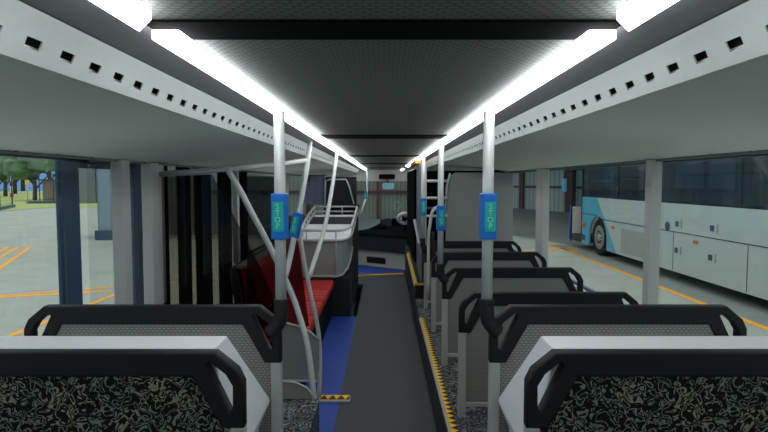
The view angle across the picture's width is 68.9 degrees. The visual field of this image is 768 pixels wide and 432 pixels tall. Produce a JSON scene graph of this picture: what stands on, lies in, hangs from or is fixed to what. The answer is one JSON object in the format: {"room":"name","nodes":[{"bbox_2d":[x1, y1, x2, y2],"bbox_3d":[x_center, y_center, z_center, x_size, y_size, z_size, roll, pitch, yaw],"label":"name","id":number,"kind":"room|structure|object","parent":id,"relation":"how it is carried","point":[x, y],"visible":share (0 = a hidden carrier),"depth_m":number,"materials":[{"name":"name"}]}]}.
{"room":"vehicle interior","nodes":[
{"label":"vehicle interior","id":0,"kind":"room"},
{"bbox_2d":[0,191,96,210],"bbox_3d":[-72.250,-3.014,83.972,95.500,0.001,92.000,0,3,0],"label":"grass","id":1,"kind":"structure","parent":0,"point":[20,199],"depth_m":56.92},
{"bbox_2d":[0,156,9,183],"bbox_3d":[-51.010,-5.386,73.355,6.651,6.075,5.179,0,3,0],"label":"tree","id":2,"kind":"object","parent":1,"relation":"on","point":[3,177],"visible":0.27,"depth_m":72.24,"materials":[{"name":"green plant"}]},
{"bbox_2d":[3,180,9,195],"bbox_3d":[-55.193,-6.398,81.382,5.467,7.123,3.861,0,3,0],"label":"tree","id":3,"kind":"object","parent":1,"relation":"on","point":[5,183],"visible":0.07,"depth_m":81.00,"materials":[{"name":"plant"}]},
{"bbox_2d":[0,170,12,205],"bbox_3d":[-30.278,-2.097,44.281,0.172,3.020,8.214,-1,4,-23],"label":"wire fence","id":4,"kind":"object","parent":1,"relation":"on","point":[0,170],"visible":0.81,"depth_m":47.92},
{"bbox_2d":[13,171,43,193],"bbox_3d":[-64.381,-8.380,97.899,9.273,9.079,7.066,0,3,0],"label":"tree","id":5,"kind":"object","parent":1,"relation":"on","point":[14,181],"visible":0.05,"depth_m":97.89,"materials":[{"name":"green plant"}]},
{"bbox_2d":[3,157,54,199],"bbox_3d":[-39.733,-4.843,62.877,6.831,6.262,4.002,2,4,33],"label":"tree","id":6,"kind":"object","parent":1,"relation":"on","point":[19,167],"visible":0.66,"depth_m":61.90,"materials":[{"name":"green plant"}]},
{"bbox_2d":[26,173,53,200],"bbox_3d":[-35.148,-2.878,57.141,0.637,3.019,2.528,3,4,37],"label":"wire fence","id":7,"kind":"object","parent":1,"relation":"on","point":[39,199],"visible":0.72,"depth_m":57.44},
{"bbox_2d":[38,179,55,200],"bbox_3d":[-37.094,-2.950,63.433,1.929,2.400,3.600,0,3,0],"label":"shed","id":8,"kind":"object","parent":1,"relation":"on","point":[47,184],"visible":0.29,"depth_m":61.93,"materials":[{"name":"wood"}]},
{"bbox_2d":[44,171,54,178],"bbox_3d":[-58.363,-8.849,97.503,6.274,10.062,5.957,0,3,0],"label":"tree","id":9,"kind":"object","parent":1,"relation":"on","point":[48,173],"visible":0.02,"depth_m":97.76,"materials":[{"name":"green plant"}]},
{"bbox_2d":[79,168,95,202],"bbox_3d":[-29.206,-4.165,54.978,1.300,5.850,0.700,0,3,0],"label":"concrete column","id":10,"kind":"structure","parent":1,"relation":"on","point":[87,193],"depth_m":54.73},
{"bbox_2d":[0,44,356,176],"bbox_3d":[-1.175,-0.620,6.875,0.950,0.135,16.800,0,3,0],"label":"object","id":11,"kind":"structure","parent":0,"point":[42,110],"depth_m":2.14,"materials":[{"name":"plastic"}]},
{"bbox_2d":[0,0,358,172],"bbox_3d":[-0.692,-0.699,6.870,0.067,0.097,16.800,0,3,0],"label":"vent panel","id":12,"kind":"object","parent":11,"relation":"attached to","point":[21,24],"visible":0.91,"depth_m":1.38,"materials":[{"name":"paint"}]},
{"bbox_2d":[300,175,326,204],"bbox_3d":[-1.220,-0.453,9.654,0.460,0.514,0.025,0,3,0],"label":"curtain","id":13,"kind":"object","parent":11,"relation":"hanging from","point":[315,189],"visible":0.75,"depth_m":9.65,"materials":[{"name":"fabric"}]},
{"bbox_2d":[283,399,318,431],"bbox_3d":[-1.045,1.540,1.206,1.210,0.280,5.220,0,3,0],"label":"floor","id":14,"kind":"structure","parent":0,"point":[299,415],"depth_m":3.56,"materials":[{"name":"carpet"}]},
{"bbox_2d":[283,380,314,398],"bbox_3d":[-0.587,1.193,3.810,0.240,0.169,0.039,0,3,0],"label":"panel","id":15,"kind":"object","parent":14,"relation":"attached to","point":[291,389],"visible":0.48,"depth_m":3.80,"materials":[{"name":"plastic"}]},
{"bbox_2d":[328,170,408,180],"bbox_3d":[0.000,-1.126,15.210,3.300,0.355,0.100,0,3,0],"label":"wall","id":16,"kind":"structure","parent":0,"point":[373,175],"depth_m":15.16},
{"bbox_2d":[379,174,394,178],"bbox_3d":[0.081,-1.065,15.098,0.430,0.123,0.130,0,3,0],"label":"destination display","id":17,"kind":"object","parent":16,"relation":"attached to","point":[381,176],"visible":1,"depth_m":15.04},
{"bbox_2d":[382,179,394,189],"bbox_3d":[0.114,-0.849,14.982,0.356,0.303,0.432,0,3,0],"label":"mirror","id":18,"kind":"object","parent":16,"relation":"attached to","point":[385,186],"visible":1,"depth_m":14.77,"materials":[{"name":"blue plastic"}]},
{"bbox_2d":[305,270,436,431],"bbox_3d":[0.000,1.359,6.995,3.300,0.060,16.800,0,3,0],"label":"floor","id":19,"kind":"structure","parent":0,"point":[385,381],"depth_m":5.29,"materials":[{"name":"grey plastic"}]},
{"bbox_2d":[159,158,316,398],"bbox_3d":[-1.056,0.529,4.187,1.191,1.940,0.632,0,3,0],"label":"tube","id":20,"kind":"object","parent":19,"relation":"on","point":[228,169],"visible":0.77,"depth_m":4.10,"materials":[{"name":"metal"}]},
{"bbox_2d":[161,173,273,329],"bbox_3d":[-1.212,0.266,4.155,0.913,1.176,0.018,0,3,0],"label":"door","id":21,"kind":"structure","parent":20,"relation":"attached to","point":[208,258],"depth_m":4.15,"materials":[{"name":"grey paint"}]},
{"bbox_2d":[286,141,312,276],"bbox_3d":[-0.664,-0.075,4.364,0.101,1.059,0.531,1,4,10],"label":"pole","id":22,"kind":"object","parent":20,"relation":"attached to","point":[297,217],"visible":0.95,"depth_m":4.29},
{"bbox_2d":[268,240,333,384],"bbox_3d":[-0.960,0.862,5.933,0.640,1.060,2.540,0,3,0],"label":"seat","id":23,"kind":"object","parent":19,"relation":"on","point":[321,289],"visible":0.11,"depth_m":6.29,"materials":[{"name":"red fabric"}]},
{"bbox_2d":[268,315,314,341],"bbox_3d":[-0.880,0.999,5.000,0.480,0.100,0.620,0,3,0],"label":"seat cushion","id":24,"kind":"object","parent":23,"relation":"on","point":[310,317],"depth_m":5.01,"materials":[{"name":"plastic"}]},
{"bbox_2d":[306,301,322,317],"bbox_3d":[-0.880,0.961,5.629,0.480,0.100,0.620,0,3,0],"label":"seat cushion","id":25,"kind":"object","parent":23,"relation":"on","point":[319,304],"depth_m":5.64,"materials":[{"name":"red fabric"}]},
{"bbox_2d":[304,289,328,306],"bbox_3d":[-0.880,0.922,6.257,0.480,0.100,0.620,0,3,0],"label":"seat cushion","id":26,"kind":"object","parent":23,"relation":"on","point":[322,295],"depth_m":6.23,"materials":[{"name":"red fabric"}]},
{"bbox_2d":[303,280,333,294],"bbox_3d":[-0.880,0.884,6.886,0.480,0.100,0.620,0,3,0],"label":"seat cushion","id":27,"kind":"object","parent":23,"relation":"on","point":[315,284],"depth_m":6.84,"materials":[{"name":"red fabric"}]},
{"bbox_2d":[289,216,357,316],"bbox_3d":[-1.032,0.652,8.402,1.215,1.180,2.305,0,3,0],"label":"box","id":28,"kind":"object","parent":19,"relation":"on","point":[343,293],"visible":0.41,"depth_m":7.37,"materials":[{"name":"light grey plastic"},{"name":"grey painted metal"}]},
{"bbox_2d":[298,206,357,277],"bbox_3d":[-0.797,0.312,8.309,0.760,0.838,2.250,0,3,0],"label":"luggage rack","id":29,"kind":"object","parent":28,"relation":"on","point":[335,255],"visible":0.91,"depth_m":7.26,"materials":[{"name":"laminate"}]},
{"bbox_2d":[298,215,353,239],"bbox_3d":[-0.810,0.150,8.344,0.720,0.210,2.160,0,3,0],"label":"shelf","id":30,"kind":"object","parent":29,"relation":"attached to","point":[347,234],"depth_m":7.75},
{"bbox_2d":[301,174,358,215],"bbox_3d":[-0.935,0.225,9.621,1.030,1.885,0.180,0,3,0],"label":"screen","id":31,"kind":"object","parent":19,"relation":"on","point":[345,188],"visible":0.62,"depth_m":9.57,"materials":[{"name":"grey glass"}]},
{"bbox_2d":[317,395,350,402],"bbox_3d":[-0.445,1.468,4.497,0.350,0.024,0.110,0,3,0],"label":"threshold strip","id":32,"kind":"object","parent":19,"relation":"on","point":[324,398],"visible":0.64,"depth_m":4.46,"materials":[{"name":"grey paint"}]},
{"bbox_2d":[298,228,321,397],"bbox_3d":[-0.599,0.723,4.494,0.199,1.477,0.116,0,3,0],"label":"tube","id":33,"kind":"object","parent":32,"relation":"on","point":[319,386],"visible":0.78,"depth_m":4.51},
{"bbox_2d":[247,175,308,338],"bbox_3d":[-0.861,0.359,4.512,0.505,1.381,0.017,0,3,0],"label":"glass screen","id":34,"kind":"object","parent":33,"relation":"attached to","point":[260,188],"visible":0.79,"depth_m":4.50,"materials":[{"name":"glass"}]},
{"bbox_2d":[282,322,319,381],"bbox_3d":[-0.675,1.081,4.498,0.324,0.519,0.032,0,3,0],"label":"panel","id":35,"kind":"object","parent":33,"relation":"attached to","point":[294,361],"visible":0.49,"depth_m":4.50,"materials":[{"name":"plastic"}]},
{"bbox_2d":[308,152,338,278],"bbox_3d":[-0.543,-0.094,5.213,0.064,1.127,1.445,0,3,4],"label":"pole","id":36,"kind":"object","parent":33,"relation":"attached to","point":[318,248],"visible":0.88,"depth_m":5.17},
{"bbox_2d":[358,265,403,276],"bbox_3d":[-0.090,1.071,11.075,0.920,0.020,1.420,0,3,0],"label":"mat","id":37,"kind":"object","parent":19,"relation":"on","point":[363,270],"visible":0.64,"depth_m":10.90,"materials":[{"name":"blue plastic"}]},
{"bbox_2d":[358,218,407,269],"bbox_3d":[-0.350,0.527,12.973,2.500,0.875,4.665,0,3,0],"label":"dashboard","id":38,"kind":"object","parent":19,"relation":"on","point":[381,242],"visible":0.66,"depth_m":11.52,"materials":[{"name":"deep black plastic"},{"name":"grey plastic"}]},
{"bbox_2d":[367,256,384,263],"bbox_3d":[-0.165,0.912,11.547,0.481,0.130,0.003,2,4,35],"label":"vent","id":39,"kind":"object","parent":38,"relation":"attached to","point":[370,259],"depth_m":11.54,"materials":[{"name":"black plastic"}]},
{"bbox_2d":[380,218,391,225],"bbox_3d":[0.048,0.214,13.698,0.291,0.338,0.120,0,3,0],"label":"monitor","id":40,"kind":"object","parent":38,"relation":"on","point":[387,221],"depth_m":13.63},
{"bbox_2d":[392,218,402,225],"bbox_3d":[0.326,0.209,13.588,0.266,0.303,0.100,0,3,0],"label":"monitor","id":41,"kind":"object","parent":38,"relation":"on","point":[394,220],"depth_m":13.54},
{"bbox_2d":[397,212,406,230],"bbox_3d":[0.483,0.123,12.028,0.327,0.445,0.474,2,4,25],"label":"steering wheel","id":42,"kind":"object","parent":38,"relation":"on","point":[403,215],"visible":0.73,"depth_m":11.90,"materials":[{"name":"white plastic"}]},
{"bbox_2d":[405,245,423,312],"bbox_3d":[1.008,0.933,8.765,1.263,0.575,3.415,0,3,0],"label":"platform","id":43,"kind":"object","parent":19,"relation":"on","point":[415,286],"visible":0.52,"depth_m":7.91,"materials":[{"name":"black plastic"}]},
{"bbox_2d":[407,169,416,261],"bbox_3d":[0.450,-0.080,9.312,0.030,1.330,2.600,0,3,0],"label":"door","id":44,"kind":"structure","parent":43,"relation":"attached to","point":[412,175],"depth_m":8.86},
{"bbox_2d":[413,165,421,281],"bbox_3d":[0.452,0.026,7.990,0.098,1.510,1.849,0,3,-1],"label":"panel","id":45,"kind":"object","parent":43,"relation":"on","point":[417,222],"visible":0.67,"depth_m":7.56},
{"bbox_2d":[422,167,503,266],"bbox_3d":[1.050,0.097,7.315,1.100,1.460,0.528,0,3,0],"label":"shelves","id":46,"kind":"object","parent":43,"relation":"on","point":[431,177],"visible":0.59,"depth_m":7.49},
{"bbox_2d":[445,173,512,240],"bbox_3d":[1.206,0.136,7.160,0.879,1.380,0.064,0,3,0],"label":"wall","id":47,"kind":"structure","parent":43,"relation":"on","point":[463,190],"depth_m":7.13,"materials":[{"name":"plastic"}]},
{"bbox_2d":[19,0,748,169],"bbox_3d":[0.000,-0.767,6.866,1.330,0.040,16.800,0,3,0],"label":"ceiling","id":48,"kind":"structure","parent":0,"point":[335,87],"depth_m":1.54,"materials":[{"name":"plastic"}]},
{"bbox_2d":[89,0,150,30],"bbox_3d":[-0.463,-0.316,0.005,0.060,0.029,2.248,0,3,0],"label":"recessed light","id":49,"kind":"object","parent":48,"relation":"in","point":[134,13],"visible":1,"depth_m":1.00,"materials":[{"name":"white"}]},
{"bbox_2d":[152,30,320,138],"bbox_3d":[-0.463,-0.471,2.558,0.060,0.029,2.753,0,3,0],"label":"recessed light","id":50,"kind":"object","parent":48,"relation":"in","point":[177,42],"visible":0.95,"depth_m":1.53,"materials":[{"name":"white"}]},
{"bbox_2d":[315,137,347,156],"bbox_3d":[-0.463,-0.648,5.460,0.060,0.029,2.878,0,3,0],"label":"recessed light","id":51,"kind":"object","parent":48,"relation":"in","point":[322,140],"visible":0.86,"depth_m":4.76,"materials":[{"name":"white"}]},
{"bbox_2d":[360,167,367,214],"bbox_3d":[-0.417,-0.556,12.187,0.096,1.034,0.455,1,4,14],"label":"pole","id":52,"kind":"object","parent":48,"relation":"attached to","point":[366,191],"visible":0.99,"depth_m":12.23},
{"bbox_2d":[146,19,621,39],"bbox_3d":[0.000,-0.401,1.208,0.984,0.007,0.140,0,3,0],"label":"crossbar","id":53,"kind":"structure","parent":48,"relation":"attached to","point":[195,29],"depth_m":1.19,"materials":[{"name":"plastic"}]},
{"bbox_2d":[321,135,446,138],"bbox_3d":[0.000,-0.575,4.063,0.984,0.007,0.300,0,3,0],"label":"trim","id":54,"kind":"structure","parent":48,"relation":"attached to","point":[324,136],"depth_m":4.00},
{"bbox_2d":[348,155,419,156],"bbox_3d":[0.000,-0.757,7.057,0.984,0.007,0.300,0,3,0],"label":"trim","id":55,"kind":"structure","parent":48,"relation":"attached to","point":[348,155],"depth_m":6.91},
{"bbox_2d":[359,163,408,163],"bbox_3d":[0.000,-0.938,10.052,0.984,0.007,0.300,0,3,0],"label":"trim","id":56,"kind":"structure","parent":48,"relation":"attached to","point":[359,163],"depth_m":9.90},
{"bbox_2d":[410,160,420,165],"bbox_3d":[0.470,-0.775,8.268,0.100,0.045,1.400,0,3,0],"label":"light","id":57,"kind":"object","parent":48,"relation":"in","point":[416,162],"visible":0.79,"depth_m":7.71,"materials":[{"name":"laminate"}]},
{"bbox_2d":[420,137,452,156],"bbox_3d":[0.463,-0.648,5.460,0.060,0.029,2.878,0,3,0],"label":"recessed light","id":58,"kind":"object","parent":48,"relation":"in","point":[445,140],"visible":0.69,"depth_m":4.89,"materials":[{"name":"white"}]},
{"bbox_2d":[447,30,615,138],"bbox_3d":[0.463,-0.471,2.558,0.060,0.029,2.753,0,3,0],"label":"recessed light","id":59,"kind":"object","parent":48,"relation":"in","point":[590,42],"visible":0.95,"depth_m":1.53,"materials":[{"name":"white"}]},
{"bbox_2d":[617,0,678,30],"bbox_3d":[0.463,-0.316,0.005,0.060,0.029,2.248,0,3,0],"label":"recessed light","id":60,"kind":"object","parent":48,"relation":"in","point":[633,13],"visible":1,"depth_m":1.00,"materials":[{"name":"white"}]},
{"bbox_2d":[18,0,749,146],"bbox_3d":[0.000,-0.850,6.911,3.500,0.080,16.900,0,3,0],"label":"roof","id":61,"kind":"structure","parent":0,"point":[18,0],"depth_m":1.86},
{"bbox_2d":[0,206,767,335],"bbox_3d":[5.000,-1.490,60.020,170.000,0.100,160.000,0,3,0],"label":"ground","id":62,"kind":"structure","parent":0,"point":[35,270],"depth_m":13.46,"materials":[{"name":"concrete"}]},
{"bbox_2d":[0,204,15,209],"bbox_3d":[-28.842,-0.588,42.279,0.300,0.250,9.437,-2,4,-25],"label":"kerb","id":63,"kind":"object","parent":62,"relation":"on","point":[10,205],"visible":0.88,"depth_m":43.83,"materials":[{"name":"concrete"}]},
{"bbox_2d":[0,246,32,269],"bbox_3d":[-9.809,1.214,14.610,0.130,0.006,7.947,-2,4,-25],"label":"road marking","id":64,"kind":"object","parent":62,"relation":"on","point":[2,266],"visible":1,"depth_m":15.47,"materials":[{"name":"orange paint"}]},
{"bbox_2d":[26,201,55,203],"bbox_3d":[-32.311,-1.349,54.801,4.550,0.250,0.300,-1,4,-20],"label":"kerb","id":65,"kind":"object","parent":62,"relation":"on","point":[30,202],"visible":0.5,"depth_m":54.26,"materials":[{"name":"concrete"}]},
{"bbox_2d":[0,290,111,297],"bbox_3d":[-6.347,1.467,10.439,2.316,0.006,0.140,-1,4,-19],"label":"road marking","id":66,"kind":"object","parent":62,"relation":"on","point":[104,290],"visible":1,"depth_m":10.44,"materials":[{"name":"orange paint"}]},
{"bbox_2d":[0,286,113,295],"bbox_3d":[-6.071,1.440,10.889,3.212,0.006,0.120,-2,4,-29],"label":"road marking","id":67,"kind":"object","parent":62,"relation":"on","point":[107,286],"visible":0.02,"depth_m":10.63,"materials":[{"name":"orange paint"}]},
{"bbox_2d":[6,294,113,335],"bbox_3d":[-5.048,1.529,9.415,0.120,0.006,4.982,0,3,2],"label":"road marking","id":68,"kind":"object","parent":62,"relation":"on","point":[112,295],"visible":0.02,"depth_m":8.42,"materials":[{"name":"orange paint"}]},
{"bbox_2d":[95,169,142,239],"bbox_3d":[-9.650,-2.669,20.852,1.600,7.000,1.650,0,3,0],"label":"hangar","id":69,"kind":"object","parent":62,"relation":"on","point":[103,176],"visible":0.14,"depth_m":20.29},
{"bbox_2d":[167,166,193,176],"bbox_3d":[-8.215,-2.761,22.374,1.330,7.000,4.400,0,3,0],"label":"hangar","id":70,"kind":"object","parent":62,"relation":"on","point":[169,168],"visible":0.02,"depth_m":22.13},
{"bbox_2d":[212,172,406,218],"bbox_3d":[-1.500,-2.755,22.274,12.000,7.000,4.600,0,3,0],"label":"hangar","id":71,"kind":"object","parent":62,"relation":"on","point":[380,203],"visible":0.02,"depth_m":22.19,"materials":[{"name":"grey metal"}]},
{"bbox_2d":[513,169,581,212],"bbox_3d":[13.762,-2.676,25.099,17.000,6.500,60.000,-1,4,-19],"label":"hangar","id":72,"kind":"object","parent":62,"relation":"on","point":[524,184],"visible":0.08,"depth_m":40.51,"materials":[{"name":"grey metal"}]},
{"bbox_2d":[523,246,593,250],"bbox_3d":[5.188,1.039,17.489,3.788,0.006,0.150,-2,4,-24],"label":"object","id":73,"kind":"object","parent":62,"relation":"on","point":[587,246],"visible":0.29,"depth_m":17.66,"materials":[{"name":"orange paint"}]},
{"bbox_2d":[548,242,767,330],"bbox_3d":[5.579,1.258,13.891,0.130,0.006,13.081,0,3,1],"label":"road marking","id":74,"kind":"object","parent":62,"relation":"on","point":[585,257],"visible":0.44,"depth_m":11.03,"materials":[{"name":"orange paint"}]},
{"bbox_2d":[562,156,767,299],"bbox_3d":[7.260,-0.372,11.073,2.680,3.600,15.250,0,3,0],"label":"coach","id":75,"kind":"object","parent":62,"relation":"on","point":[714,229],"visible":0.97,"depth_m":11.01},
{"bbox_2d":[562,170,566,191],"bbox_3d":[6.167,-1.246,18.498,0.494,0.904,0.321,0,3,0],"label":"mirror","id":76,"kind":"object","parent":75,"relation":"attached to","point":[564,181],"depth_m":18.59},
{"bbox_2d":[620,228,643,257],"bbox_3d":[6.099,0.671,13.616,0.010,0.610,1.600,0,3,0],"label":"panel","id":77,"kind":"object","parent":75,"relation":"attached to","point":[631,239],"depth_m":13.77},
{"bbox_2d":[415,299,487,431],"bbox_3d":[1.022,1.440,2.842,1.256,0.280,8.500,0,3,0],"label":"floor","id":78,"kind":"structure","parent":0,"point":[476,420],"depth_m":4.07,"materials":[{"name":"carpet"}]},
{"bbox_2d":[414,301,447,431],"bbox_3d":[0.378,1.449,2.843,0.007,0.262,8.500,0,3,0],"label":"trim","id":79,"kind":"structure","parent":78,"relation":"attached to","point":[435,402],"depth_m":4.50,"materials":[{"name":"yellow plastic"},{"name":"black rubber"}]},
{"bbox_2d":[419,318,450,431],"bbox_3d":[0.387,1.469,2.328,0.014,0.285,7.470,0,3,0],"label":"trim","id":80,"kind":"structure","parent":78,"relation":"attached to","point":[425,340],"depth_m":4.10,"materials":[{"name":"yellow painted metal"}]},
{"bbox_2d":[421,318,458,431],"bbox_3d":[0.419,1.269,3.268,0.046,0.006,5.570,0,3,0],"label":"strip","id":81,"kind":"object","parent":78,"relation":"on","point":[447,404],"visible":1,"depth_m":4.07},
{"bbox_2d":[424,241,521,308],"bbox_3d":[1.024,0.670,6.705,1.120,0.790,0.495,0,3,0],"label":"seat","id":82,"kind":"object","parent":78,"relation":"on","point":[448,246],"visible":0.27,"depth_m":6.44,"materials":[{"name":"plastic"}]},
{"bbox_2d":[420,156,426,252],"bbox_3d":[0.465,-0.128,6.399,0.105,1.118,0.071,0,3,0],"label":"pole","id":83,"kind":"object","parent":82,"relation":"attached to","point":[422,199],"visible":0.94,"depth_m":6.37,"materials":[{"name":"grey metal"}]},
{"bbox_2d":[431,252,546,331],"bbox_3d":[1.024,0.731,5.707,1.120,0.790,0.495,0,3,0],"label":"seat","id":84,"kind":"object","parent":78,"relation":"on","point":[450,259],"visible":0.29,"depth_m":5.45,"materials":[{"name":"plastic"}]},
{"bbox_2d":[427,206,445,299],"bbox_3d":[0.565,0.398,6.035,0.205,1.027,0.039,0,3,0],"label":"hoop","id":85,"kind":"object","parent":84,"relation":"attached to","point":[434,208],"visible":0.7,"depth_m":6.02,"materials":[{"name":"grey painted metal"}]},
{"bbox_2d":[441,267,582,365],"bbox_3d":[1.024,0.791,4.709,1.120,0.790,0.495,0,3,0],"label":"seat","id":86,"kind":"object","parent":78,"relation":"on","point":[467,280],"visible":0.44,"depth_m":4.46,"materials":[{"name":"plastic"}]},
{"bbox_2d":[436,143,448,284],"bbox_3d":[0.465,-0.007,4.403,0.105,1.118,0.071,0,3,0],"label":"pole","id":87,"kind":"object","parent":86,"relation":"attached to","point":[440,208],"visible":1,"depth_m":4.38,"materials":[{"name":"grey metal"}]},
{"bbox_2d":[458,292,638,417],"bbox_3d":[1.024,0.852,3.711,1.120,0.790,0.495,0,3,0],"label":"seat","id":88,"kind":"object","parent":78,"relation":"on","point":[473,360],"visible":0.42,"depth_m":3.46,"materials":[{"name":"black plastic"}]},
{"bbox_2d":[427,44,767,171],"bbox_3d":[1.175,-0.620,6.875,0.950,0.135,16.800,0,3,0],"label":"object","id":89,"kind":"structure","parent":0,"point":[725,110],"depth_m":2.15,"materials":[{"name":"plastic"}]},
{"bbox_2d":[409,0,767,171],"bbox_3d":[0.692,-0.699,6.870,0.067,0.097,16.800,0,3,0],"label":"vent panel","id":90,"kind":"object","parent":89,"relation":"attached to","point":[746,24],"visible":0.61,"depth_m":1.38,"materials":[{"name":"paint"}]},
{"bbox_3d":[1.700,0.388,6.936,0.100,2.385,16.800,0,3,0],"label":"wall","id":91,"kind":"structure","parent":0,"visible":0},
{"bbox_2d":[535,169,549,266],"bbox_3d":[1.636,0.032,5.793,0.072,1.035,0.240,0,3,0],"label":"pillar","id":92,"kind":"structure","parent":91,"relation":"attached to","point":[542,175],"depth_m":5.69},
{"bbox_2d":[550,162,645,291],"bbox_3d":[1.695,0.103,4.615,0.030,1.035,2.400,0,3,0],"label":"window","id":93,"kind":"structure","parent":91,"relation":"in","point":[586,288],"depth_m":4.58,"materials":[{"name":"clear glass"}]},
{"bbox_2d":[504,150,767,172],"bbox_3d":[1.635,-0.553,6.879,0.030,0.024,16.800,0,3,0],"label":"trim","id":94,"kind":"structure","parent":91,"relation":"attached to","point":[757,151],"depth_m":3.13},
{"bbox_2d":[642,159,662,303],"bbox_3d":[1.636,0.175,3.422,0.072,1.035,0.070,0,3,0],"label":"trim","id":95,"kind":"structure","parent":91,"relation":"attached to","point":[653,179],"depth_m":3.39,"materials":[{"name":"plastic"}]},
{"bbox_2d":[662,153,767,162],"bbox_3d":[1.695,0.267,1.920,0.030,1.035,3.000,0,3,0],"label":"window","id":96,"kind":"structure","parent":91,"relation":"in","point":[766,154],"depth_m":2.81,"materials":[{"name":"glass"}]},
{"bbox_3d":[-1.057,1.360,0.709,1.186,0.140,4.250,0,3,0],"label":"floor","id":97,"kind":"structure","parent":0,"visible":0},
{"bbox_2d":[0,349,246,431],"bbox_3d":[-1.016,0.848,1.632,1.120,0.790,0.495,0,3,0],"label":"seat","id":98,"kind":"object","parent":97,"relation":"on","point":[42,390],"visible":1,"depth_m":1.82,"materials":[{"name":"fabric"}]},
{"bbox_2d":[0,336,269,431],"bbox_3d":[-1.058,0.812,2.163,1.124,0.777,0.550,0,3,0],"label":"seat back","id":99,"kind":"object","parent":97,"relation":"on","point":[258,401],"visible":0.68,"depth_m":1.96,"materials":[{"name":"plastic"}]},
{"bbox_2d":[24,304,282,431],"bbox_3d":[-1.012,0.772,2.704,1.120,0.790,0.495,0,3,0],"label":"seat","id":100,"kind":"object","parent":97,"relation":"on","point":[239,323],"visible":0.41,"depth_m":2.45,"materials":[{"name":"plastic"}]},
{"bbox_2d":[265,111,288,338],"bbox_3d":[-0.465,0.044,2.402,0.105,0.978,0.071,0,3,0],"label":"pole","id":101,"kind":"object","parent":100,"relation":"attached to","point":[279,198],"visible":1,"depth_m":2.38,"materials":[{"name":"grey metal"}]},
{"bbox_3d":[1.057,1.360,0.709,1.186,0.140,4.250,0,3,0],"label":"floor","id":102,"kind":"structure","parent":0,"visible":0},
{"bbox_2d":[488,304,746,431],"bbox_3d":[1.024,0.772,2.704,1.120,0.790,0.495,0,3,0],"label":"seat","id":103,"kind":"object","parent":102,"relation":"on","point":[530,322],"visible":0.43,"depth_m":2.45,"materials":[{"name":"plastic"}]},
{"bbox_2d":[479,111,502,338],"bbox_3d":[0.465,0.044,2.402,0.105,0.978,0.071,0,3,0],"label":"pole","id":104,"kind":"object","parent":103,"relation":"attached to","point":[488,198],"visible":1,"depth_m":2.38,"materials":[{"name":"grey metal"}]},
{"bbox_2d":[498,336,767,431],"bbox_3d":[1.058,0.812,2.163,1.124,0.777,0.550,0,3,0],"label":"seat back","id":105,"kind":"object","parent":102,"relation":"on","point":[511,401],"visible":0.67,"depth_m":1.96,"materials":[{"name":"plastic"}]},
{"bbox_2d":[523,349,767,431],"bbox_3d":[1.024,0.848,1.632,1.120,0.790,0.495,0,3,0],"label":"seat","id":106,"kind":"object","parent":102,"relation":"on","point":[589,390],"visible":1,"depth_m":1.82,"materials":[{"name":"fabric"}]},
{"bbox_3d":[-1.700,0.388,6.936,0.100,2.385,16.800,0,3,0],"label":"wall","id":107,"kind":"structure","parent":0,"visible":0},
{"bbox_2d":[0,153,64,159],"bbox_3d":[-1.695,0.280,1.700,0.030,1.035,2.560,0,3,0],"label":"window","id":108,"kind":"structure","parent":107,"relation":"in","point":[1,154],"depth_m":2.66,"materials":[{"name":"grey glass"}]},
{"bbox_2d":[54,158,143,303],"bbox_3d":[-1.755,0.146,3.490,0.070,1.085,1.010,0,3,0],"label":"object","id":109,"kind":"structure","parent":107,"relation":"in","point":[67,170],"depth_m":3.11,"materials":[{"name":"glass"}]},
{"bbox_2d":[84,160,137,164],"bbox_3d":[-1.695,0.169,3.537,0.030,1.035,0.640,0,3,0],"label":"window","id":110,"kind":"structure","parent":107,"relation":"in","point":[95,161],"depth_m":3.32,"materials":[{"name":"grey glass"}]},
{"bbox_2d":[110,160,132,303],"bbox_3d":[-1.636,0.171,3.502,0.072,1.035,0.110,0,3,0],"label":"trim","id":111,"kind":"structure","parent":107,"relation":"attached to","point":[120,170],"depth_m":3.46,"materials":[{"name":"plastic"}]},
{"bbox_2d":[0,150,299,175],"bbox_3d":[-1.635,-0.553,6.879,0.030,0.024,16.800,0,3,0],"label":"trim","id":112,"kind":"structure","parent":107,"relation":"attached to","point":[1,151],"depth_m":3.07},
{"bbox_2d":[141,162,161,303],"bbox_3d":[-1.636,0.144,3.946,0.072,1.035,0.140,0,3,0],"label":"trim","id":113,"kind":"structure","parent":107,"relation":"attached to","point":[150,192],"depth_m":3.89,"materials":[{"name":"plastic"}]},
{"bbox_2d":[159,165,163,303],"bbox_3d":[-1.647,0.136,4.076,0.015,1.035,0.240,0,3,0],"label":"trim","id":114,"kind":"structure","parent":107,"relation":"attached to","point":[161,167],"depth_m":4.13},
{"bbox_2d":[164,166,198,176],"bbox_3d":[-1.688,0.557,4.818,0.065,2.005,1.190,0,3,0],"label":"door","id":115,"kind":"structure","parent":107,"relation":"in","point":[165,167],"depth_m":4.62,"materials":[{"name":"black glass"}]},
{"bbox_2d":[217,172,231,210],"bbox_3d":[-1.691,0.271,5.967,0.058,1.535,0.320,0,3,0],"label":"trim","id":116,"kind":"structure","parent":107,"relation":"attached to","point":[223,180],"depth_m":5.87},
{"bbox_2d":[232,171,239,226],"bbox_3d":[-1.630,0.009,6.172,0.060,1.035,0.080,0,3,0],"label":"trim","id":117,"kind":"structure","parent":107,"relation":"attached to","point":[235,195],"depth_m":6.12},
{"bbox_2d":[239,171,246,239],"bbox_3d":[-1.688,0.225,6.726,0.065,1.535,0.200,0,3,0],"label":"trim","id":118,"kind":"structure","parent":107,"relation":"attached to","point":[242,175],"depth_m":6.62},
{"bbox_2d":[285,174,288,193],"bbox_3d":[-1.636,-0.182,9.306,0.072,1.035,0.200,0,3,0],"label":"trim","id":119,"kind":"structure","parent":107,"relation":"attached to","point":[286,175],"depth_m":9.19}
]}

